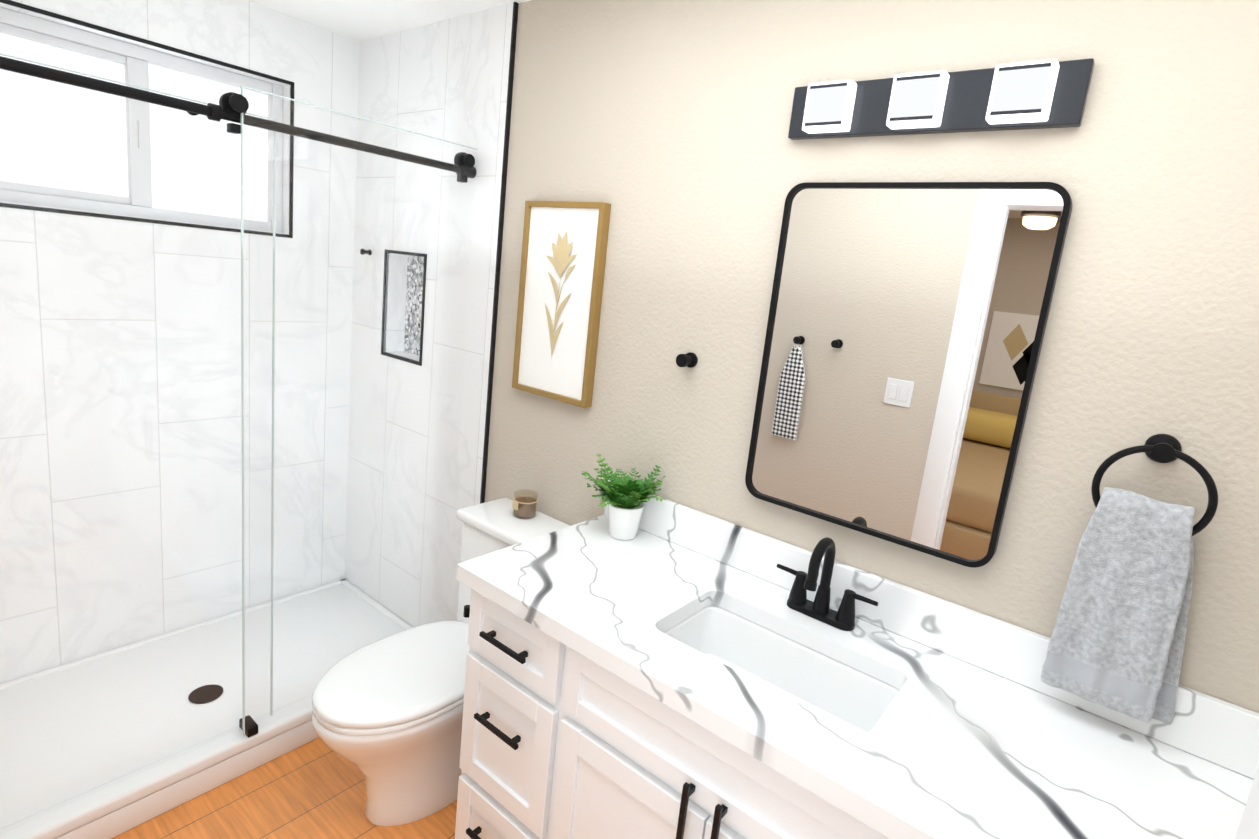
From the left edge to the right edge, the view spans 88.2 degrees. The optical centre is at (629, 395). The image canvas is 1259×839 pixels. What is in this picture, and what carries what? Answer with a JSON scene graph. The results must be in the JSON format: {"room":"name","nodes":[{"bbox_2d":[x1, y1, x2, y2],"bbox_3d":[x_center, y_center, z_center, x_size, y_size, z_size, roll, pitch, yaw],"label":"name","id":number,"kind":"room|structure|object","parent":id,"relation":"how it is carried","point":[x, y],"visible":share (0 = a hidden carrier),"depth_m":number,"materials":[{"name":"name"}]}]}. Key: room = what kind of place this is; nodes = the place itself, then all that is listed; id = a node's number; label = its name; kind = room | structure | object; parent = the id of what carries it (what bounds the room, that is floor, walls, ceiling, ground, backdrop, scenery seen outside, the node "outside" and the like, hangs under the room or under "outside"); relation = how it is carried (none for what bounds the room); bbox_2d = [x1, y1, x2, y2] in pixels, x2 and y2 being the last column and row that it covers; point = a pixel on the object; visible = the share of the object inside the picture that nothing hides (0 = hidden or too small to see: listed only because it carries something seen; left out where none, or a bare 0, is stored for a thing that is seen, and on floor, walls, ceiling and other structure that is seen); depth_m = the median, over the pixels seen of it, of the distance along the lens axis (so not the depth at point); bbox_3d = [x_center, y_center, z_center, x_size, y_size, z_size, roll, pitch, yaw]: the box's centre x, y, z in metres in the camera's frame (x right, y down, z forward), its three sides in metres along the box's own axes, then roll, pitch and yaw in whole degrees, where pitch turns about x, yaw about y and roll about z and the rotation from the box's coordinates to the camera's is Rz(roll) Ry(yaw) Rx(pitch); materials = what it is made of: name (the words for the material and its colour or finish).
{"room":"bathroom","nodes":[
{"label":"bathroom","id":0,"kind":"room"},
{"bbox_2d":[0,0,359,683],"bbox_3d":[-1.804,-0.189,2.253,0.154,2.445,1.700,14,13,37],"label":"wall","id":1,"kind":"structure","parent":0,"point":[299,60],"depth_m":2.37,"materials":[{"name":"tile"}]},
{"bbox_2d":[0,7,288,234],"bbox_3d":[-1.652,-0.883,2.198,0.114,0.558,0.926,14,13,37],"label":"window unit","id":2,"kind":"structure","parent":1,"relation":"in","point":[31,38],"depth_m":2.19,"materials":[{"name":"white glass"}]},
{"bbox_2d":[111,737,456,838],"bbox_3d":[-0.737,1.332,1.545,3.250,0.050,1.700,14,13,37],"label":"floor","id":3,"kind":"structure","parent":0,"point":[314,789],"depth_m":1.90,"materials":[{"name":"brown wood"}]},
{"bbox_2d":[0,579,412,838],"bbox_3d":[-1.510,1.036,2.227,0.813,0.120,1.534,14,13,37],"label":"shower pan","id":4,"kind":"object","parent":3,"relation":"on","point":[147,792],"visible":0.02,"depth_m":2.09,"materials":[{"name":"white plastic"}]},
{"bbox_2d":[0,53,477,833],"bbox_3d":[-1.116,0.130,1.820,0.083,1.880,1.534,14,13,37],"label":"shower door","id":5,"kind":"structure","parent":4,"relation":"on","point":[232,107],"depth_m":1.78,"materials":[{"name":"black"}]},
{"bbox_2d":[312,497,570,825],"bbox_3d":[-0.575,0.822,1.977,0.399,0.826,0.744,14,13,37],"label":"toilet","id":6,"kind":"object","parent":3,"relation":"on","point":[387,715],"visible":0.58,"depth_m":1.87,"materials":[{"name":"white ceramic"}]},
{"bbox_2d":[512,489,537,518],"bbox_3d":[-0.342,0.357,2.126,0.082,0.075,0.086,14,13,37],"label":"candle","id":7,"kind":"object","parent":6,"relation":"on","point":[522,507],"visible":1,"depth_m":2.10,"materials":[{"name":"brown glass"}]},
{"bbox_2d":[455,576,902,838],"bbox_3d":[0.314,1.004,1.391,1.535,0.870,0.568,14,13,37],"label":"bathroom vanity","id":8,"kind":"object","parent":3,"relation":"on","point":[557,743],"depth_m":1.36,"materials":[{"name":"white wood"}]},
{"bbox_2d":[463,605,469,617],"bbox_3d":[-0.350,0.556,1.711,0.054,0.040,0.179,14,13,37],"label":"toilet paper holder","id":9,"kind":"object","parent":8,"relation":"attached to","point":[466,612],"visible":0.15,"depth_m":1.65,"materials":[{"name":"black metal"}]},
{"bbox_2d":[456,516,1253,838],"bbox_3d":[0.362,0.558,1.315,1.564,0.040,0.558,14,13,37],"label":"countertop","id":10,"kind":"structure","parent":8,"relation":"on","point":[958,750],"depth_m":1.16,"materials":[{"name":"white stone"}]},
{"bbox_2d":[582,453,665,539],"bbox_3d":[-0.035,0.295,1.810,0.274,0.208,0.191,14,13,37],"label":"plant","id":11,"kind":"object","parent":10,"relation":"on","point":[626,497],"visible":0.98,"depth_m":1.80,"materials":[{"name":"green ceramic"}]},
{"bbox_2d":[667,600,898,731],"bbox_3d":[0.291,0.640,1.364,0.504,0.177,0.300,14,13,37],"label":"sink","id":12,"kind":"object","parent":10,"relation":"in","point":[842,687],"depth_m":1.47,"materials":[{"name":"white ceramic"}]},
{"bbox_2d":[777,537,877,630],"bbox_3d":[0.425,0.414,1.454,0.240,0.202,0.134,14,13,37],"label":"faucet","id":13,"kind":"object","parent":10,"relation":"on","point":[841,618],"visible":1,"depth_m":1.47,"materials":[{"name":"black metal"}]},
{"bbox_2d":[247,0,529,40],"bbox_3d":[-0.367,-1.123,1.101,3.400,0.100,1.850,14,13,37],"label":"ceiling","id":14,"kind":"structure","parent":0,"point":[360,20],"depth_m":2.30,"materials":[{"name":"white paint"}]},
{"bbox_2d":[485,0,1258,712],"bbox_3d":[0.451,0.162,1.664,2.311,2.445,0.150,14,13,37],"label":"wall","id":15,"kind":"structure","parent":0,"point":[661,126],"depth_m":1.37,"materials":[{"name":"beige paint"}]},
{"bbox_2d":[345,2,518,626],"bbox_3d":[-0.865,-0.168,2.680,1.098,2.445,0.166,14,13,37],"label":"wall tile","id":16,"kind":"structure","parent":15,"relation":"attached to","point":[451,79],"depth_m":2.50,"materials":[{"name":"tile"}]},
{"bbox_2d":[360,249,371,254],"bbox_3d":[-1.093,-0.593,2.693,0.024,0.024,0.040,14,13,37],"label":"hook","id":17,"kind":"object","parent":16,"relation":"attached to","point":[368,252],"depth_m":2.69,"materials":[{"name":"black metal"}]},
{"bbox_2d":[512,201,610,407],"bbox_3d":[-0.225,-0.292,2.043,0.336,0.610,0.034,14,13,37],"label":"picture frame","id":18,"kind":"object","parent":15,"relation":"attached to","point":[563,256],"visible":1,"depth_m":2.03,"materials":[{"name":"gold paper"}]},
{"bbox_2d":[676,352,697,367],"bbox_3d":[0.152,-0.094,1.749,0.042,0.041,0.050,14,13,37],"label":"robe hook","id":19,"kind":"object","parent":15,"relation":"attached to","point":[689,359],"visible":1,"depth_m":1.74,"materials":[{"name":"black metal"}]},
{"bbox_2d":[745,182,1071,567],"bbox_3d":[0.561,-0.069,1.436,0.570,0.769,0.030,14,13,37],"label":"wall mirror","id":20,"kind":"object","parent":15,"relation":"attached to","point":[906,327],"visible":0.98,"depth_m":1.40,"materials":[{"name":"black mirror"}]},
{"bbox_2d":[603,480,1258,779],"bbox_3d":[0.538,0.464,1.510,1.564,0.110,0.020,14,13,37],"label":"backsplash","id":21,"kind":"structure","parent":15,"relation":"attached to","point":[1226,734],"depth_m":1.38,"materials":[{"name":"white stone"}]},
{"bbox_2d":[788,58,1093,139],"bbox_3d":[0.594,-0.601,1.334,0.575,0.112,0.064,14,13,37],"label":"sconce","id":22,"kind":"object","parent":15,"relation":"attached to","point":[1045,94],"visible":1,"depth_m":1.29,"materials":[{"name":"grey metal"}]},
{"bbox_2d":[1091,434,1217,536],"bbox_3d":[0.924,0.163,1.148,0.172,0.188,0.058,14,13,37],"label":"towel ring","id":23,"kind":"object","parent":15,"relation":"attached to","point":[1163,448],"visible":0.75,"depth_m":1.12,"materials":[{"name":"black metal"}]},
{"bbox_2d":[1041,487,1194,724],"bbox_3d":[0.891,0.374,1.159,0.199,0.402,0.066,14,13,37],"label":"hanging towel","id":24,"kind":"object","parent":23,"relation":"hanging from","point":[1117,641],"visible":1,"depth_m":1.14,"materials":[{"name":"grey fabric"}]},
{"bbox_3d":[-1.033,0.187,0.672,3.400,2.445,0.150,14,13,37],"label":"wall","id":25,"kind":"structure","parent":0,"visible":0},
{"bbox_2d":[1235,766,1258,838],"bbox_3d":[0.328,0.603,0.265,0.213,2.040,0.812,13,12,31],"label":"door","id":26,"kind":"structure","parent":25,"relation":"in","point":[1248,828],"depth_m":0.57,"materials":[{"name":"white paint"}]}
]}

